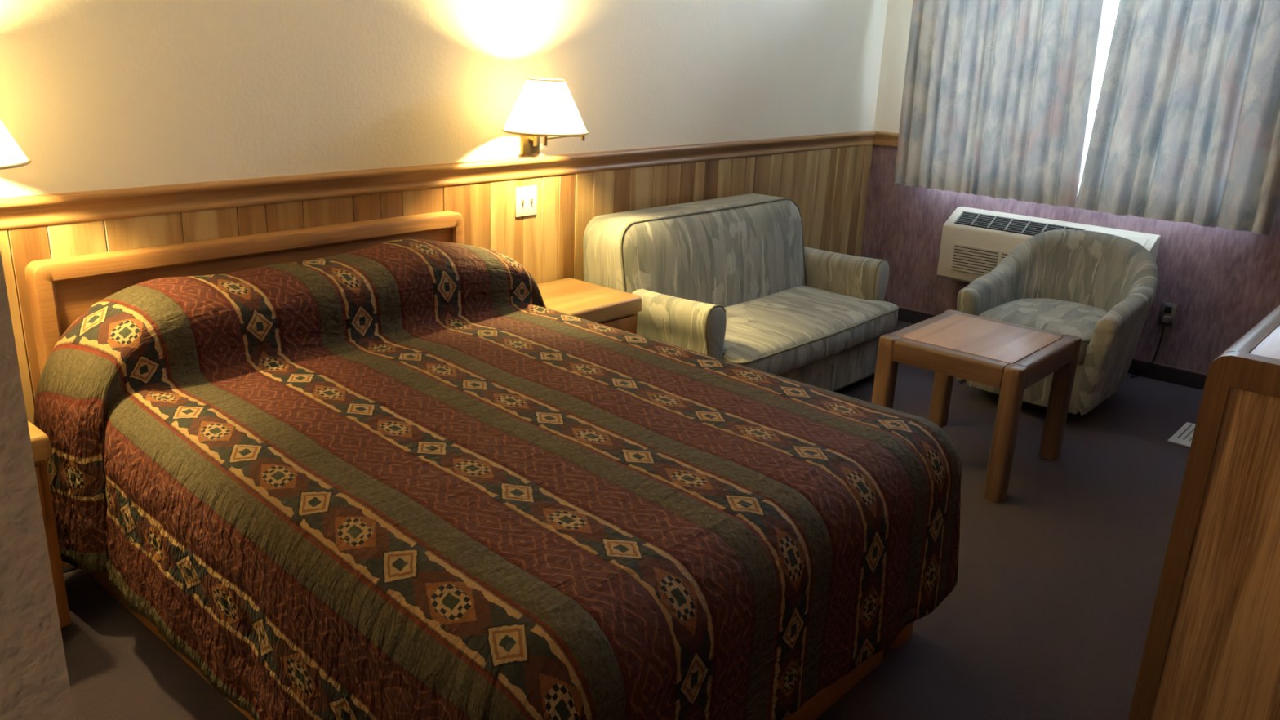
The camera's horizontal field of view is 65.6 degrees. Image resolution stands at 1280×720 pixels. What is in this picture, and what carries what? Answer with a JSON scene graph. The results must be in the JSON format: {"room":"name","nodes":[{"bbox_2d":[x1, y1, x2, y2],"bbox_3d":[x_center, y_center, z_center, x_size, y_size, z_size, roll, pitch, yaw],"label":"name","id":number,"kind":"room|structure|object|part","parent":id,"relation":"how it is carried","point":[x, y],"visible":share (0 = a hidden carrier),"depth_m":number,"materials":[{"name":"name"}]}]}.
{"room":"hotel room","nodes":[
{"label":"hotel room","id":0,"kind":"room"},
{"bbox_2d":[0,249,75,719],"bbox_3d":[-1.928,0.018,0.844,2.020,2.450,1.878,17,23,38],"label":"wall","id":1,"kind":"structure","parent":0,"point":[34,682],"depth_m":0.92,"materials":[{"name":"paint"}]},
{"bbox_2d":[0,0,888,571],"bbox_3d":[-1.024,-0.778,3.427,0.200,2.450,7.530,17,23,38],"label":"wall","id":2,"kind":"structure","parent":0,"point":[98,95],"depth_m":3.39,"materials":[{"name":"paint"}]},
{"bbox_2d":[0,120,31,169],"bbox_3d":[-1.636,-0.503,2.333,0.368,0.305,0.333,17,23,38],"label":"wall lamp","id":3,"kind":"object","parent":2,"relation":"attached to","point":[11,156],"visible":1,"depth_m":2.33,"materials":[{"name":"white fabric"}]},
{"bbox_2d":[25,210,463,373],"bbox_3d":[-1.168,-0.101,3.278,0.062,0.642,1.457,17,23,38],"label":"headboard","id":4,"kind":"object","parent":2,"relation":"attached to","point":[60,290],"visible":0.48,"depth_m":2.95,"materials":[{"name":"brown wood"}]},
{"bbox_3d":[-1.175,-0.096,3.286,0.038,0.557,1.367,17,23,38],"label":"panel","id":5,"kind":"part","parent":4,"relation":"part of","materials":[{"name":"brown wood"}]},
{"bbox_2d":[0,144,873,567],"bbox_3d":[-0.353,-0.283,4.254,0.012,1.016,5.248,17,23,38],"label":"wood paneling","id":6,"kind":"structure","parent":2,"relation":"attached to","point":[829,188],"depth_m":4.05,"materials":[{"name":"brown wood"}]},
{"bbox_2d":[0,130,875,230],"bbox_3d":[-0.322,-0.799,4.079,0.034,0.083,5.252,17,23,38],"label":"trim","id":7,"kind":"structure","parent":2,"relation":"attached to","point":[52,209],"depth_m":3.37,"materials":[{"name":"brown wood"}]},
{"bbox_2d":[515,185,537,217],"bbox_3d":[-0.454,-0.636,3.980,0.016,0.118,0.113,17,23,38],"label":"switch plate","id":8,"kind":"object","parent":2,"relation":"attached to","point":[526,197],"visible":1,"depth_m":3.98,"materials":[{"name":"white plastic"}]},
{"bbox_2d":[501,77,588,155],"bbox_3d":[-0.355,-0.905,3.748,0.326,0.305,0.419,1,18,-4],"label":"wall lamp","id":9,"kind":"object","parent":2,"relation":"attached to","point":[546,108],"visible":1,"depth_m":3.60,"materials":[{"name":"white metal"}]},
{"bbox_3d":[-0.435,-0.874,3.927,0.018,0.128,0.110,17,23,38],"label":"wall plate","id":10,"kind":"part","parent":9,"relation":"part of","materials":[{"name":"gold metal"}]},
{"bbox_3d":[-0.350,-0.944,3.687,0.319,0.190,0.319,17,23,38],"label":"lamp shade","id":11,"kind":"part","parent":9,"relation":"part of","materials":[{"name":"fabric"}]},
{"bbox_3d":[-0.292,-0.860,3.842,0.016,0.040,0.290,11,20,25],"label":"arm","id":12,"kind":"part","parent":9,"relation":"part of","materials":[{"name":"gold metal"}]},
{"bbox_3d":[-0.314,-0.887,3.928,0.207,0.037,0.015,-6,20,-24],"label":"arm","id":13,"kind":"part","parent":9,"relation":"part of","materials":[{"name":"gold metal"}]},
{"bbox_2d":[61,320,1203,719],"bbox_3d":[0.195,0.878,2.781,3.600,0.200,7.530,17,23,38],"label":"floor","id":14,"kind":"structure","parent":0,"point":[1047,614],"depth_m":3.01,"materials":[{"name":"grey carpet"}]},
{"bbox_2d":[27,420,71,639],"bbox_3d":[-1.744,0.471,2.477,0.423,0.600,0.454,17,23,38],"label":"nightstand","id":15,"kind":"object","parent":14,"relation":"on","point":[40,442],"visible":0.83,"depth_m":2.50,"materials":[{"name":"brown wood"}]},
{"bbox_3d":[-1.611,0.375,2.328,0.020,0.165,0.384,17,23,38],"label":"drawer","id":16,"kind":"part","parent":15,"relation":"part of","materials":[{"name":"brown wood"}]},
{"bbox_2d":[92,571,914,719],"bbox_3d":[-0.394,0.422,2.761,1.930,0.630,1.490,17,23,38],"label":"bed","id":17,"kind":"object","parent":14,"relation":"on","point":[816,705],"visible":0.09,"depth_m":2.58,"materials":[{"name":"brown wood"}]},
{"bbox_2d":[33,239,961,719],"bbox_3d":[-0.349,0.220,2.683,2.033,0.758,1.730,17,23,38],"label":"bedspread","id":18,"kind":"object","parent":17,"relation":"on","point":[390,480],"visible":0.96,"depth_m":2.21,"materials":[{"name":"multicoloured fabric"}]},
{"bbox_2d":[537,278,642,334],"bbox_3d":[-0.285,0.026,4.048,0.453,0.600,0.425,17,23,38],"label":"nightstand","id":19,"kind":"object","parent":14,"relation":"on","point":[606,306],"visible":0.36,"depth_m":3.93,"materials":[{"name":"brown wood"}]},
{"bbox_3d":[-0.141,-0.066,3.890,0.020,0.165,0.355,17,23,38],"label":"drawer","id":20,"kind":"part","parent":19,"relation":"part of","materials":[{"name":"brown wood"}]},
{"bbox_2d":[582,193,898,391],"bbox_3d":[0.541,-0.249,4.587,0.843,0.860,1.496,17,23,38],"label":"loveseat","id":21,"kind":"object","parent":14,"relation":"on","point":[735,279],"visible":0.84,"depth_m":4.43,"materials":[{"name":"beige fabric"}]},
{"bbox_3d":[0.045,-0.027,4.179,0.681,0.548,0.126,17,23,38],"label":"arm","id":22,"kind":"part","parent":21,"relation":"part of"},
{"bbox_3d":[0.317,-0.436,4.655,0.335,0.564,1.373,17,23,38],"label":"backrest","id":23,"kind":"part","parent":21,"relation":"part of","materials":[{"name":"beige fabric"}]},
{"bbox_2d":[722,285,897,375],"bbox_3d":[0.627,-0.153,4.533,0.603,0.149,1.360,17,23,38],"label":"seat cushion","id":24,"kind":"object","parent":21,"relation":"on","point":[777,331],"depth_m":4.43,"materials":[{"name":"beige fabric"}]},
{"bbox_3d":[0.937,-0.303,5.153,0.681,0.548,0.126,17,23,38],"label":"arm","id":25,"kind":"part","parent":21,"relation":"part of"},
{"bbox_2d":[871,309,1080,502],"bbox_3d":[1.339,0.154,4.001,0.569,0.520,0.636,17,23,38],"label":"side table","id":26,"kind":"object","parent":14,"relation":"on","point":[1011,357],"visible":0.93,"depth_m":3.83,"materials":[{"name":"brown wood"}]},
{"bbox_3d":[0.966,0.155,3.951,0.072,0.519,0.072,17,23,38],"label":"leg","id":27,"kind":"part","parent":26,"relation":"part of","materials":[{"name":"brown wood"}]},
{"bbox_3d":[1.339,0.039,4.359,0.072,0.519,0.072,17,23,38],"label":"leg","id":28,"kind":"part","parent":26,"relation":"part of","materials":[{"name":"brown wood"}]},
{"bbox_3d":[1.339,0.271,3.643,0.072,0.519,0.072,17,23,38],"label":"leg","id":29,"kind":"part","parent":26,"relation":"part of","materials":[{"name":"brown wood"}]},
{"bbox_3d":[1.712,0.155,4.051,0.072,0.519,0.072,17,23,38],"label":"leg","id":30,"kind":"part","parent":26,"relation":"part of","materials":[{"name":"brown wood"}]},
{"bbox_2d":[956,229,1158,415],"bbox_3d":[1.993,-0.189,4.738,0.736,0.773,0.808,17,23,38],"label":"armchair","id":31,"kind":"object","parent":14,"relation":"on","point":[1100,289],"visible":0.85,"depth_m":4.68,"materials":[{"name":"beige fabric"}]},
{"bbox_2d":[979,297,1107,364],"bbox_3d":[1.945,-0.165,4.690,0.514,0.155,0.662,17,23,38],"label":"seat cushion","id":32,"kind":"object","parent":31,"relation":"on","point":[1076,317],"depth_m":4.59,"materials":[{"name":"beige fabric"}]},
{"bbox_2d":[1167,422,1195,447],"bbox_3d":[2.474,0.340,4.413,0.160,0.008,0.320,17,23,38],"label":"floor vent","id":33,"kind":"object","parent":14,"relation":"in","point":[1184,436],"visible":0.41,"depth_m":4.40,"materials":[{"name":"white metal"}]},
{"bbox_2d":[1128,305,1279,719],"bbox_3d":[1.945,0.360,2.668,0.579,1.000,1.606,17,23,38],"label":"dresser","id":34,"kind":"object","parent":14,"relation":"on","point":[1211,651],"visible":1,"depth_m":2.19,"materials":[{"name":"brown wood"}]},
{"bbox_3d":[1.425,0.521,2.100,0.507,0.880,0.012,17,23,38],"label":"panel","id":35,"kind":"part","parent":34,"relation":"part of","materials":[{"name":"brown wood"}]},
{"bbox_3d":[1.993,-0.096,2.510,0.524,0.028,1.586,17,23,38],"label":"panel","id":36,"kind":"part","parent":34,"relation":"part of","materials":[{"name":"white laminate"}]},
{"bbox_2d":[860,0,1279,373],"bbox_3d":[2.672,-1.132,5.019,3.200,2.450,0.200,17,23,38],"label":"wall","id":37,"kind":"structure","parent":0,"point":[1223,282],"depth_m":5.20,"materials":[{"name":"paint"}]},
{"bbox_2d":[873,130,898,147],"bbox_3d":[1.525,-1.295,5.861,0.320,0.083,0.034,17,23,38],"label":"trim","id":38,"kind":"structure","parent":37,"relation":"attached to","point":[881,138],"depth_m":5.91,"materials":[{"name":"brown wood"}]},
{"bbox_2d":[937,206,1160,283],"bbox_3d":[2.169,-0.553,5.363,1.072,0.387,0.214,17,23,38],"label":"air conditioner","id":39,"kind":"object","parent":37,"relation":"attached to","point":[974,241],"visible":0.43,"depth_m":5.47,"materials":[{"name":"beige plastic"}]},
{"bbox_2d":[954,210,1084,235],"bbox_3d":[2.047,-0.727,5.388,0.673,0.063,0.106,17,23,38],"label":"grille","id":40,"kind":"object","parent":39,"relation":"attached to","point":[976,221],"depth_m":5.43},
{"bbox_3d":[2.432,-0.608,5.071,0.270,0.055,0.096,17,23,38],"label":"control door","id":41,"kind":"part","parent":39,"relation":"part of","materials":[{"name":"beige plastic"}]},
{"bbox_2d":[897,306,1207,390],"bbox_3d":[2.558,0.018,5.303,3.188,0.080,0.012,17,23,38],"label":"baseboard","id":42,"kind":"structure","parent":37,"relation":"attached to","point":[1192,380],"depth_m":5.18,"materials":[{"name":"rubber"}]},
{"bbox_2d":[1076,0,1115,195],"bbox_3d":[2.376,-1.597,5.131,1.720,1.480,0.060,17,23,38],"label":"window","id":43,"kind":"structure","parent":37,"relation":"in","point":[1108,9],"depth_m":5.13,"materials":[{"name":"glass"}]},
{"bbox_2d":[1130,302,1177,377],"bbox_3d":[2.654,-0.100,5.140,0.159,0.404,0.065,6,18,10],"label":"outlet","id":44,"kind":"object","parent":37,"relation":"attached to","point":[1166,316],"visible":1,"depth_m":5.09,"materials":[{"name":"plastic"}]},
{"bbox_3d":[2.629,-0.057,5.150,0.115,0.314,0.046,5,18,9],"label":"cord","id":45,"kind":"part","parent":44,"relation":"part of","materials":[{"name":"black plastic"}]},
{"bbox_3d":[2.706,-0.234,5.097,0.077,0.118,0.012,17,23,38],"label":"plate","id":46,"kind":"part","parent":44,"relation":"part of","materials":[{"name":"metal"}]},
{"bbox_2d":[1164,306,1172,314],"bbox_3d":[2.702,-0.256,5.084,0.033,0.037,0.006,17,23,38],"label":"socket","id":47,"kind":"object","parent":44,"relation":"attached to","point":[1167,309],"depth_m":5.08,"materials":[{"name":"black plastic"}]},
{"bbox_3d":[2.294,-2.045,4.879,2.060,0.031,0.130,17,23,38],"label":"curtain rod","id":48,"kind":"object","parent":37,"relation":"attached to","visible":0},
{"bbox_2d":[893,0,1103,208],"bbox_3d":[1.903,-1.519,5.340,1.068,1.276,0.073,17,23,38],"label":"curtain","id":49,"kind":"object","parent":48,"relation":"hanging from","point":[997,93],"visible":1,"depth_m":5.34,"materials":[{"name":"grey fabric"}]},
{"bbox_2d":[1075,0,1279,235],"bbox_3d":[2.633,-1.287,4.730,0.903,1.281,0.106,17,23,38],"label":"curtain","id":50,"kind":"object","parent":48,"relation":"hanging from","point":[1186,126],"visible":1,"depth_m":4.75,"materials":[{"name":"grey fabric"}]}
]}

